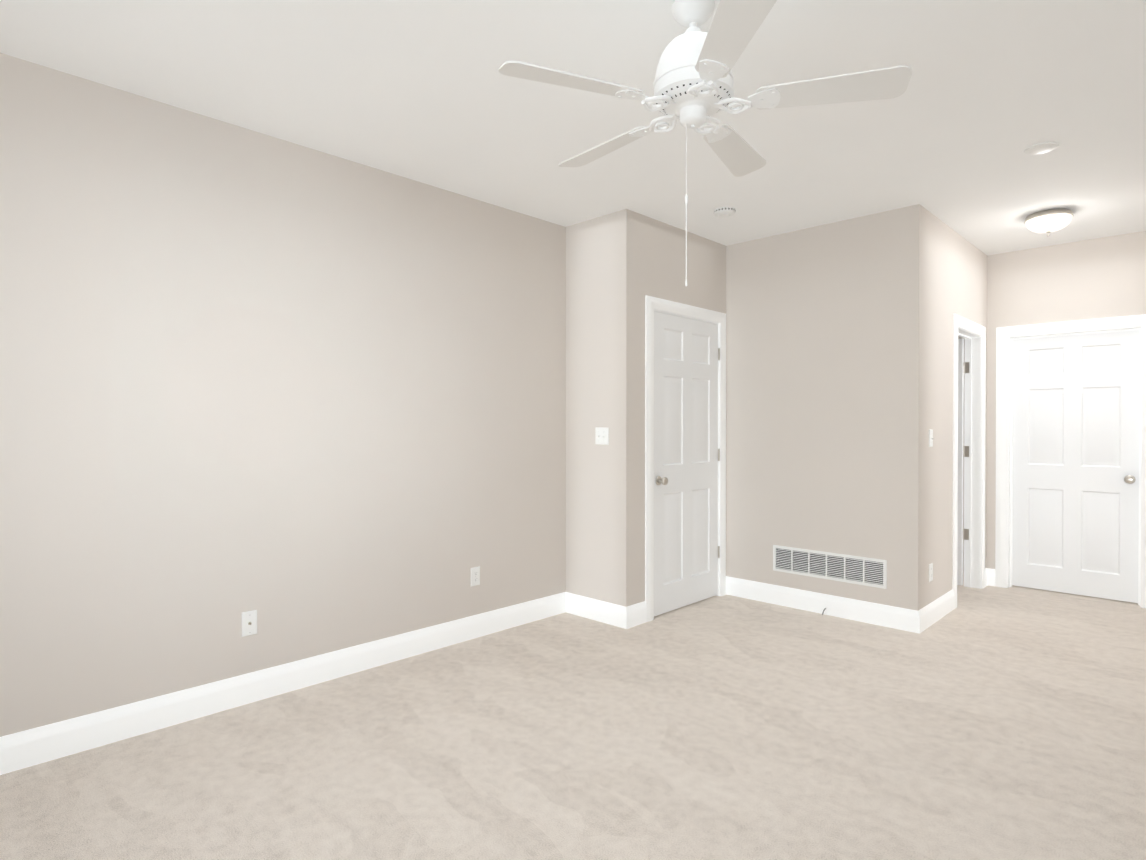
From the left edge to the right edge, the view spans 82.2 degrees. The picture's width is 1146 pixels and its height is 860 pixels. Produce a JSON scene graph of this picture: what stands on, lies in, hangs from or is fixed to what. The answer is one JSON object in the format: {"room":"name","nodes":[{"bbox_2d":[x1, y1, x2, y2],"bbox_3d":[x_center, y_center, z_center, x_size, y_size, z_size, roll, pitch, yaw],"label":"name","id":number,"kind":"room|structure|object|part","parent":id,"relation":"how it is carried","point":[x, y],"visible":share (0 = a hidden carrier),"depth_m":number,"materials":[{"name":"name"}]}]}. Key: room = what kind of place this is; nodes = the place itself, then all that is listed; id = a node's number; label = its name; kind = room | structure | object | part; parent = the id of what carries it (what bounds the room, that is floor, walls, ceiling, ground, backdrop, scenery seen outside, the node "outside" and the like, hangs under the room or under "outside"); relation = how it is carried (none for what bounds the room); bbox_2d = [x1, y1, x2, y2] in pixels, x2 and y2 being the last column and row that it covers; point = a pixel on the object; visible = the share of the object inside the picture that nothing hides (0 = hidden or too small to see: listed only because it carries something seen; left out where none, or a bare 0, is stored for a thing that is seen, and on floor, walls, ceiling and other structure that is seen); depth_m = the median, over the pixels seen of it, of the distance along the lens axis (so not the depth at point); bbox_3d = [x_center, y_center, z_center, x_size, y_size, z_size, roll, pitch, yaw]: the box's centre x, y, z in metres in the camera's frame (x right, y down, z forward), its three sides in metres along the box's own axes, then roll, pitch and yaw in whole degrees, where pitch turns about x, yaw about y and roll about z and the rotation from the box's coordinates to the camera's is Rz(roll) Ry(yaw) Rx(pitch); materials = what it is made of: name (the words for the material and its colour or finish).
{"room":"empty bedroom","nodes":[
{"label":"empty bedroom","id":0,"kind":"room"},
{"bbox_2d":[0,53,565,736],"bbox_3d":[-0.350,-0.074,4.465,0.120,2.740,7.770,0,0,44],"label":"wall","id":1,"kind":"structure","parent":0,"point":[304,401],"depth_m":3.12,"materials":[{"name":"beige paint"}]},
{"bbox_2d":[242,610,256,636],"bbox_3d":[-1.544,0.925,3.142,0.018,0.115,0.070,0,0,44],"label":"outlet plate","id":2,"kind":"object","parent":1,"relation":"attached to","point":[249,622],"visible":1,"depth_m":3.14,"materials":[{"name":"white plastic"}]},
{"bbox_2d":[0,592,563,774],"bbox_3d":[-1.486,1.234,3.207,0.014,0.140,4.130,0,0,44],"label":"baseboard","id":3,"kind":"structure","parent":1,"relation":"attached to","point":[34,746],"depth_m":3.11,"materials":[{"name":"white paint"}]},
{"bbox_2d":[471,566,479,585],"bbox_3d":[-0.610,0.916,4.111,0.008,0.115,0.070,0,0,44],"label":"outlet","id":4,"kind":"object","parent":1,"relation":"attached to","point":[475,576],"visible":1,"depth_m":4.11,"materials":[{"name":"white plastic"}]},
{"bbox_2d":[0,572,1145,859],"bbox_3d":[1.163,1.355,3.004,4.340,0.100,7.770,0,0,44],"label":"floor","id":5,"kind":"structure","parent":0,"point":[990,722],"depth_m":2.65,"materials":[{"name":"carpet"}]},
{"bbox_2d":[0,0,1145,255],"bbox_3d":[1.163,-1.485,2.986,4.340,0.100,7.770,0,0,44],"label":"ceiling","id":6,"kind":"structure","parent":0,"point":[424,92],"depth_m":2.84,"materials":[{"name":"white paint"}]},
{"bbox_2d":[499,0,911,285],"bbox_3d":[0.392,-0.956,2.251,1.261,0.948,1.280,0,0,44],"label":"ceiling fan","id":7,"kind":"object","parent":6,"relation":"hanging from","point":[693,83],"visible":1,"depth_m":2.12,"materials":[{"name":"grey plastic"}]},
{"bbox_2d":[714,207,734,217],"bbox_3d":[0.996,-1.423,4.312,0.136,0.040,0.136,0,0,44],"label":"smoke detector","id":8,"kind":"object","parent":6,"relation":"attached to","point":[722,212],"visible":1,"depth_m":4.27,"materials":[{"name":"white plastic"}]},
{"bbox_2d":[1024,142,1058,154],"bbox_3d":[2.382,-1.431,3.346,0.146,0.012,0.146,0,0,44],"label":"smoke detector","id":9,"kind":"object","parent":6,"relation":"attached to","point":[1040,148],"visible":1,"depth_m":3.33,"materials":[{"name":"white plastic"}]},
{"bbox_2d":[1024,208,1073,235],"bbox_3d":[3.180,-1.369,4.396,0.267,0.148,0.267,0,0,44],"label":"ceiling light","id":10,"kind":"object","parent":6,"relation":"in","point":[1049,212],"depth_m":4.32,"materials":[{"name":"white glass"}]},
{"bbox_3d":[3.180,-1.352,4.396,0.253,0.113,0.253,0,0,44],"label":"hall ceiling light shade","id":11,"kind":"part","parent":10,"relation":"part of","materials":[{"name":"white glass"}]},
{"bbox_2d":[566,209,637,606],"bbox_3d":[0.190,-0.074,4.533,0.560,2.740,0.120,0,0,44],"label":"wall","id":12,"kind":"structure","parent":0,"point":[601,391],"depth_m":4.44,"materials":[{"name":"beige paint"}]},
{"bbox_2d":[564,592,631,628],"bbox_3d":[0.159,1.226,4.478,0.544,0.140,0.014,0,0,44],"label":"baseboard","id":13,"kind":"structure","parent":12,"relation":"attached to","point":[590,608],"depth_m":4.45,"materials":[{"name":"white paint"}]},
{"bbox_2d":[595,427,608,444],"bbox_3d":[0.190,0.041,4.436,0.116,0.115,0.020,0,0,44],"label":"light switch","id":14,"kind":"object","parent":12,"relation":"attached to","point":[601,435],"visible":1,"depth_m":4.44,"materials":[{"name":"white plastic"}]},
{"bbox_2d":[638,213,725,602],"bbox_3d":[0.776,-0.076,4.821,0.120,2.740,1.110,0,0,44],"label":"wall","id":15,"kind":"structure","parent":0,"point":[661,260],"depth_m":4.59,"materials":[{"name":"beige paint"}]},
{"bbox_2d":[645,295,725,621],"bbox_3d":[0.804,0.192,4.838,0.138,2.204,1.014,0,0,44],"label":"trim","id":16,"kind":"structure","parent":15,"relation":"attached to","point":[652,304],"depth_m":4.53,"materials":[{"name":"white paint"}]},
{"bbox_2d":[654,311,719,615],"bbox_3d":[0.854,0.232,4.795,0.107,2.100,0.838,0,0,44],"label":"closet door","id":17,"kind":"structure","parent":15,"relation":"in","point":[686,458],"depth_m":4.78,"materials":[{"name":"white paint"}]},
{"bbox_2d":[726,204,924,610],"bbox_3d":[1.549,-0.076,4.928,1.960,2.740,0.120,0,0,44],"label":"wall","id":18,"kind":"structure","parent":0,"point":[825,387],"depth_m":4.60,"materials":[{"name":"beige paint"}]},
{"bbox_2d":[773,545,886,588],"bbox_3d":[1.780,0.953,4.618,0.805,0.190,0.009,0,0,44],"label":"air vent","id":19,"kind":"object","parent":18,"relation":"in","point":[866,571],"visible":1,"depth_m":4.59,"materials":[{"name":"white metal"}]},
{"bbox_2d":[726,576,954,633],"bbox_3d":[1.978,1.223,4.965,1.414,0.140,0.796,0,0,44],"label":"baseboard","id":20,"kind":"structure","parent":18,"relation":"attached to","point":[923,618],"depth_m":4.57,"materials":[{"name":"white paint"}]},
{"bbox_2d":[924,209,986,606],"bbox_3d":[3.007,-0.077,5.108,0.120,2.740,2.170,0,0,44],"label":"wall","id":21,"kind":"structure","parent":0,"point":[955,272],"depth_m":4.57,"materials":[{"name":"beige paint"}]},
{"bbox_2d":[929,563,932,581],"bbox_3d":[2.392,0.952,4.389,0.008,0.115,0.070,0,0,44],"label":"outlet","id":22,"kind":"object","parent":21,"relation":"attached to","point":[931,572],"visible":1,"depth_m":4.38,"materials":[{"name":"white plastic"}]},
{"bbox_2d":[929,429,933,446],"bbox_3d":[2.387,0.054,4.370,0.020,0.115,0.070,0,0,44],"label":"light switch","id":23,"kind":"object","parent":21,"relation":"attached to","point":[931,438],"visible":1,"depth_m":4.37,"materials":[{"name":"white plastic"}]},
{"bbox_2d":[957,338,963,585],"bbox_3d":[2.966,0.262,5.671,0.179,2.030,0.710,0,0,-43],"label":"hall door","id":24,"kind":"structure","parent":21,"relation":"in","point":[960,455],"depth_m":5.41,"materials":[{"name":"white paint"}]},
{"bbox_2d":[952,314,985,607],"bbox_3d":[3.023,0.226,5.122,0.148,2.134,0.894,0,0,44],"label":"trim","id":25,"kind":"structure","parent":21,"relation":"attached to","point":[972,333],"depth_m":5.36,"materials":[{"name":"white paint"}]},
{"bbox_2d":[985,568,994,586],"bbox_3d":[3.434,1.221,5.421,0.068,0.140,0.098,0,0,44],"label":"baseboard","id":26,"kind":"structure","parent":21,"relation":"attached to","point":[989,577],"depth_m":5.44,"materials":[{"name":"white paint"}]},
{"bbox_2d":[958,336,964,571],"bbox_3d":[3.018,-0.086,6.526,1.840,2.740,0.120,0,0,44],"label":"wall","id":27,"kind":"structure","parent":0,"point":[963,471],"depth_m":5.95,"materials":[{"name":"beige paint"}]},
{"bbox_2d":[986,231,1145,568],"bbox_3d":[3.951,-0.077,5.062,1.300,2.740,0.120,0,0,44],"label":"wall","id":28,"kind":"structure","parent":0,"point":[1103,277],"depth_m":5.15,"materials":[{"name":"beige paint"}]},
{"bbox_2d":[995,314,1145,607],"bbox_3d":[3.884,0.226,5.116,0.994,2.134,0.138,0,0,44],"label":"trim","id":29,"kind":"structure","parent":28,"relation":"attached to","point":[1006,336],"depth_m":5.36,"materials":[{"name":"white paint"}]},
{"bbox_2d":[1012,330,1139,602],"bbox_3d":[3.913,0.265,5.146,0.810,2.030,0.179,0,0,44],"label":"door","id":30,"kind":"structure","parent":28,"relation":"in","point":[1075,504],"depth_m":5.11,"materials":[{"name":"white paint"}]}
]}

